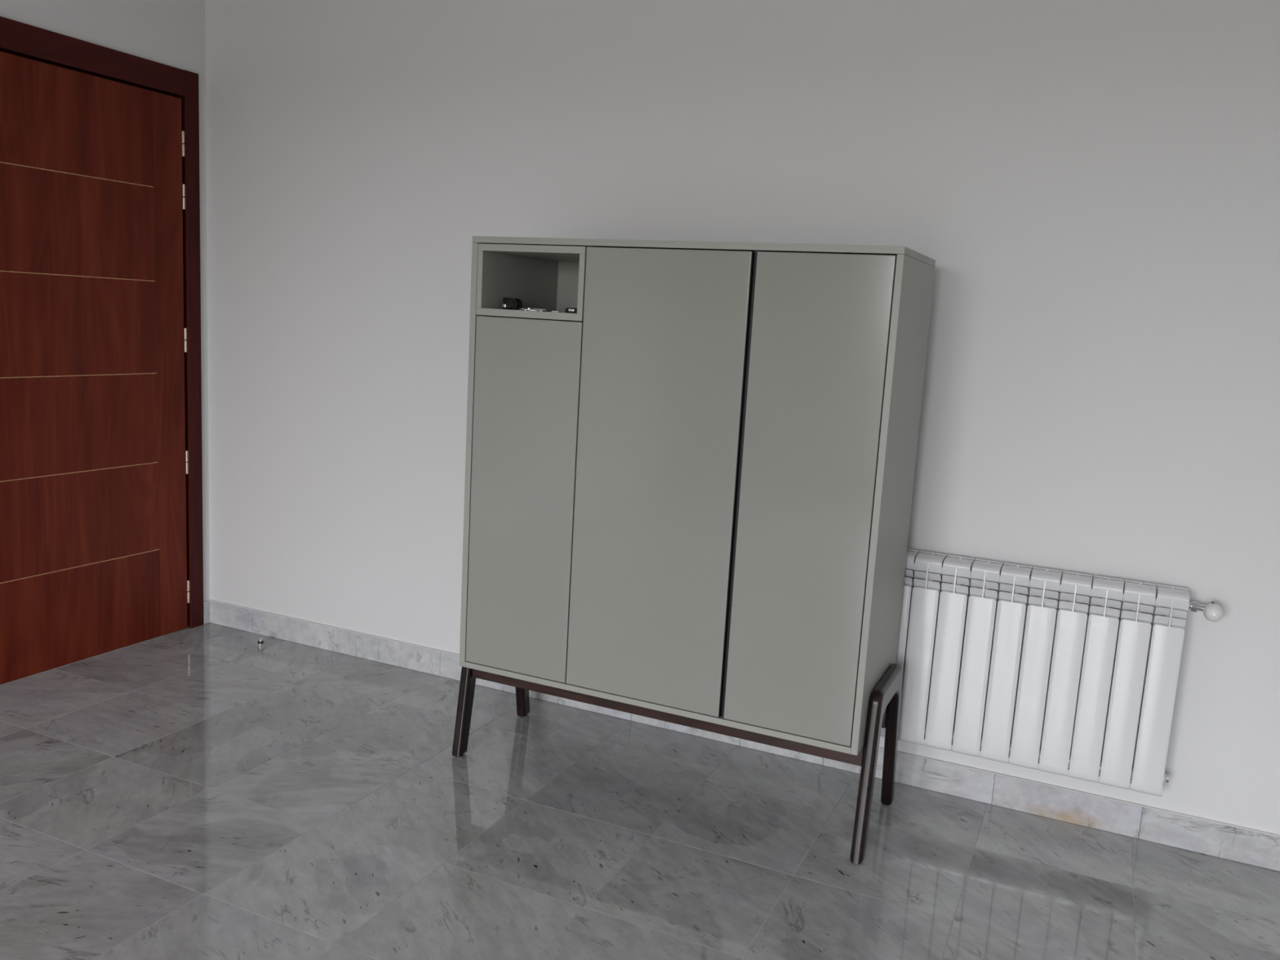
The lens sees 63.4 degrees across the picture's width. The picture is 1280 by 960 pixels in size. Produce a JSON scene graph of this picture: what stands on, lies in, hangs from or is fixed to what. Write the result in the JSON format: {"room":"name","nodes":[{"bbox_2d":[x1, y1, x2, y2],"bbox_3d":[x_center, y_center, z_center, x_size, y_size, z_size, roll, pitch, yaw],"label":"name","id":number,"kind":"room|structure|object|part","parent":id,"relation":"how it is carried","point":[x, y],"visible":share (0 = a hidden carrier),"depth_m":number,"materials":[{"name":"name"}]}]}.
{"room":"entrance hall","nodes":[
{"label":"entrance hall","id":0,"kind":"room"},
{"bbox_2d":[0,0,209,601],"bbox_3d":[-3.201,-0.334,1.350,0.150,2.770,6.500,7,10,24],"label":"wall","id":1,"kind":"structure","parent":0,"point":[171,33],"depth_m":3.90,"materials":[{"name":"white paint"}]},
{"bbox_2d":[0,16,203,684],"bbox_3d":[-2.096,-0.433,3.772,0.162,2.237,1.101,7,10,24],"label":"door","id":2,"kind":"structure","parent":1,"relation":"in","point":[101,538],"depth_m":3.80,"materials":[{"name":"brown wood"}]},
{"bbox_3d":[-1.993,-1.246,3.592,0.001,0.348,0.722,7,10,24],"label":"veneer panel","id":3,"kind":"part","parent":2,"relation":"part of","materials":[{"name":"brown wood"}]},
{"bbox_3d":[-2.013,-0.899,3.647,0.001,0.349,0.722,7,10,24],"label":"veneer panel","id":4,"kind":"part","parent":2,"relation":"part of","materials":[{"name":"brown wood"}]},
{"bbox_3d":[-2.033,-0.550,3.702,0.001,0.351,0.722,7,10,24],"label":"veneer panel","id":5,"kind":"part","parent":2,"relation":"part of","materials":[{"name":"brown wood"}]},
{"bbox_3d":[-2.053,-0.201,3.757,0.001,0.349,0.722,7,10,24],"label":"veneer panel","id":6,"kind":"part","parent":2,"relation":"part of","materials":[{"name":"brown wood"}]},
{"bbox_3d":[-2.073,0.147,3.812,0.001,0.350,0.722,7,10,24],"label":"veneer panel","id":7,"kind":"part","parent":2,"relation":"part of","materials":[{"name":"brown wood"}]},
{"bbox_3d":[-2.093,0.500,3.867,0.001,0.360,0.722,7,10,24],"label":"veneer panel","id":8,"kind":"part","parent":2,"relation":"part of","materials":[{"name":"brown wood"}]},
{"bbox_3d":[-1.968,-1.479,3.576,0.011,0.097,0.968,7,10,24],"label":"casing","id":9,"kind":"part","parent":2,"relation":"part of","materials":[{"name":"brown wood"}]},
{"bbox_3d":[-1.811,-0.485,4.208,0.012,2.237,0.066,7,10,24],"label":"casing","id":10,"kind":"part","parent":2,"relation":"part of","materials":[{"name":"brown wood"}]},
{"bbox_2d":[203,600,209,624],"bbox_3d":[-1.851,0.565,4.418,0.012,0.096,0.029,7,10,24],"label":"baseboard","id":11,"kind":"structure","parent":1,"relation":"attached to","point":[206,604],"depth_m":4.41,"materials":[{"name":"stone"}]},
{"bbox_2d":[0,622,1279,959],"bbox_3d":[-0.488,1.368,0.311,6.306,0.060,6.800,7,10,24],"label":"floor","id":12,"kind":"structure","parent":0,"point":[203,792],"depth_m":2.77,"materials":[{"name":"stone"}]},
{"bbox_2d":[257,637,263,646],"bbox_3d":[-1.530,0.654,4.179,0.026,0.032,0.026,7,10,24],"label":"door stop","id":13,"kind":"object","parent":12,"relation":"on","point":[260,642],"visible":1,"depth_m":4.17,"materials":[{"name":"silver metal"}]},
{"bbox_2d":[452,235,935,864],"bbox_3d":[0.126,0.132,3.055,1.300,1.598,0.456,7,10,24],"label":"cabinet","id":14,"kind":"object","parent":12,"relation":"on","point":[688,489],"visible":1,"depth_m":2.79,"materials":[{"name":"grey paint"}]},
{"bbox_3d":[-0.544,0.637,3.262,0.036,0.451,0.111,7,10,24],"label":"leg","id":15,"kind":"part","parent":14,"relation":"part of","materials":[{"name":"brown wood"}]},
{"bbox_3d":[-0.415,-0.082,3.275,0.020,1.269,0.450,7,10,24],"label":"panel","id":16,"kind":"part","parent":14,"relation":"part of","materials":[{"name":"green paint"}]},
{"bbox_2d":[502,297,522,310],"bbox_3d":[-0.377,-0.521,3.065,0.048,0.034,0.046,7,10,24],"label":"case","id":17,"kind":"object","parent":14,"relation":"on","point":[508,303],"visible":0.94,"depth_m":3.05,"materials":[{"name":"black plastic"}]},
{"bbox_3d":[-0.407,0.599,3.555,0.036,0.451,0.111,7,10,24],"label":"leg","id":18,"kind":"part","parent":14,"relation":"part of","materials":[{"name":"brown wood"}]},
{"bbox_3d":[-0.343,0.058,3.021,0.346,1.043,0.020,7,10,24],"label":"door","id":19,"kind":"part","parent":14,"relation":"part of","materials":[{"name":"grey wood"}]},
{"bbox_2d":[517,305,546,311],"bbox_3d":[-0.320,-0.502,3.030,0.089,0.014,0.040,5,9,11],"label":"keys","id":20,"kind":"object","parent":14,"relation":"on","point":[520,308],"visible":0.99,"depth_m":3.03,"materials":[{"name":"silver metal"}]},
{"bbox_3d":[0.229,-0.040,3.235,1.191,1.268,0.006,7,10,24],"label":"panel","id":21,"kind":"part","parent":14,"relation":"part of","materials":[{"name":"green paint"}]},
{"bbox_2d":[564,307,577,313],"bbox_3d":[-0.187,-0.487,2.981,0.047,0.015,0.046,7,10,24],"label":"key fob","id":22,"kind":"object","parent":14,"relation":"on","point":[572,310],"visible":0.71,"depth_m":2.96,"materials":[{"name":"black plastic"}]},
{"bbox_3d":[0.099,0.606,3.126,1.192,0.017,0.450,7,10,24],"label":"panel","id":23,"kind":"part","parent":14,"relation":"part of","materials":[{"name":"green paint"}]},
{"bbox_3d":[0.038,0.005,2.837,0.475,1.247,0.020,7,10,24],"label":"door","id":24,"kind":"part","parent":14,"relation":"part of","materials":[{"name":"grey wood"}]},
{"bbox_3d":[0.038,0.659,3.007,1.230,0.058,0.028,7,10,24],"label":"rail","id":25,"kind":"part","parent":14,"relation":"part of","materials":[{"name":"brown wood"}]},
{"bbox_3d":[0.170,-0.647,2.929,1.230,0.018,0.450,7,10,24],"label":"panel","id":26,"kind":"part","parent":14,"relation":"part of","materials":[{"name":"green paint"}]},
{"bbox_3d":[0.424,0.054,2.664,0.350,1.247,0.020,7,10,24],"label":"door","id":27,"kind":"part","parent":14,"relation":"part of","materials":[{"name":"grey wood"}]},
{"bbox_3d":[0.603,0.784,2.748,0.034,0.451,0.111,7,10,24],"label":"leg","id":28,"kind":"part","parent":14,"relation":"part of","materials":[{"name":"brown wood"}]},
{"bbox_3d":[0.165,0.624,3.280,1.230,0.058,0.028,7,10,24],"label":"rail","id":29,"kind":"part","parent":14,"relation":"part of","materials":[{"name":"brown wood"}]},
{"bbox_3d":[0.682,0.587,2.867,0.034,0.091,0.215,7,10,24],"label":"rail","id":30,"kind":"part","parent":14,"relation":"part of","materials":[{"name":"brown wood"}]},
{"bbox_3d":[0.740,0.746,3.041,0.034,0.451,0.111,7,10,24],"label":"leg","id":31,"kind":"part","parent":14,"relation":"part of","materials":[{"name":"brown wood"}]},
{"bbox_3d":[0.683,0.059,2.783,0.018,1.269,0.450,7,10,24],"label":"panel","id":32,"kind":"part","parent":14,"relation":"part of","materials":[{"name":"green paint"}]},
{"bbox_2d":[204,0,1279,835],"bbox_3d":[0.982,-0.394,3.090,6.306,2.820,0.150,7,10,24],"label":"wall","id":33,"kind":"structure","parent":0,"point":[1091,188],"depth_m":3.10,"materials":[{"name":"white paint"}]},
{"bbox_2d":[208,599,1279,871],"bbox_3d":[0.874,0.907,3.220,6.006,0.099,0.013,7,10,24],"label":"baseboard","id":34,"kind":"structure","parent":33,"relation":"attached to","point":[1255,847],"depth_m":3.17,"materials":[{"name":"stone"}]},
{"bbox_2d":[880,548,1223,796],"bbox_3d":[1.107,0.536,3.003,0.964,0.574,0.120,7,10,24],"label":"radiator","id":35,"kind":"object","parent":33,"relation":"attached to","point":[975,661],"visible":0.88,"depth_m":2.93,"materials":[{"name":"white metal"}]},
{"bbox_3d":[0.784,0.488,3.162,0.078,0.566,0.030,7,10,24],"label":"plate","id":36,"kind":"part","parent":35,"relation":"part of","materials":[{"name":"white metal"}]},
{"bbox_3d":[0.857,0.497,3.129,0.078,0.566,0.030,7,10,24],"label":"plate","id":37,"kind":"part","parent":35,"relation":"part of","materials":[{"name":"white metal"}]},
{"bbox_3d":[0.929,0.506,3.097,0.078,0.566,0.030,7,10,24],"label":"plate","id":38,"kind":"part","parent":35,"relation":"part of","materials":[{"name":"white metal"}]},
{"bbox_3d":[1.002,0.516,3.064,0.078,0.566,0.030,7,10,24],"label":"plate","id":39,"kind":"part","parent":35,"relation":"part of","materials":[{"name":"white metal"}]},
{"bbox_3d":[1.074,0.525,3.032,0.078,0.566,0.030,7,10,24],"label":"plate","id":40,"kind":"part","parent":35,"relation":"part of","materials":[{"name":"white metal"}]},
{"bbox_3d":[1.147,0.534,2.999,0.078,0.566,0.030,7,10,24],"label":"plate","id":41,"kind":"part","parent":35,"relation":"part of","materials":[{"name":"white metal"}]},
{"bbox_3d":[1.219,0.543,2.967,0.078,0.566,0.030,7,10,24],"label":"plate","id":42,"kind":"part","parent":35,"relation":"part of","materials":[{"name":"white metal"}]},
{"bbox_3d":[1.292,0.553,2.934,0.078,0.566,0.030,7,10,24],"label":"plate","id":43,"kind":"part","parent":35,"relation":"part of","materials":[{"name":"white metal"}]},
{"bbox_3d":[1.365,0.562,2.902,0.078,0.566,0.030,7,10,24],"label":"plate","id":44,"kind":"part","parent":35,"relation":"part of","materials":[{"name":"white metal"}]},
{"bbox_3d":[1.437,0.571,2.869,0.078,0.566,0.030,7,10,24],"label":"plate","id":45,"kind":"part","parent":35,"relation":"part of","materials":[{"name":"white metal"}]},
{"bbox_3d":[1.523,0.352,2.751,0.048,0.048,0.051,7,10,24],"label":"valve knob","id":46,"kind":"part","parent":35,"relation":"part of","materials":[{"name":"white plastic"}]}
]}

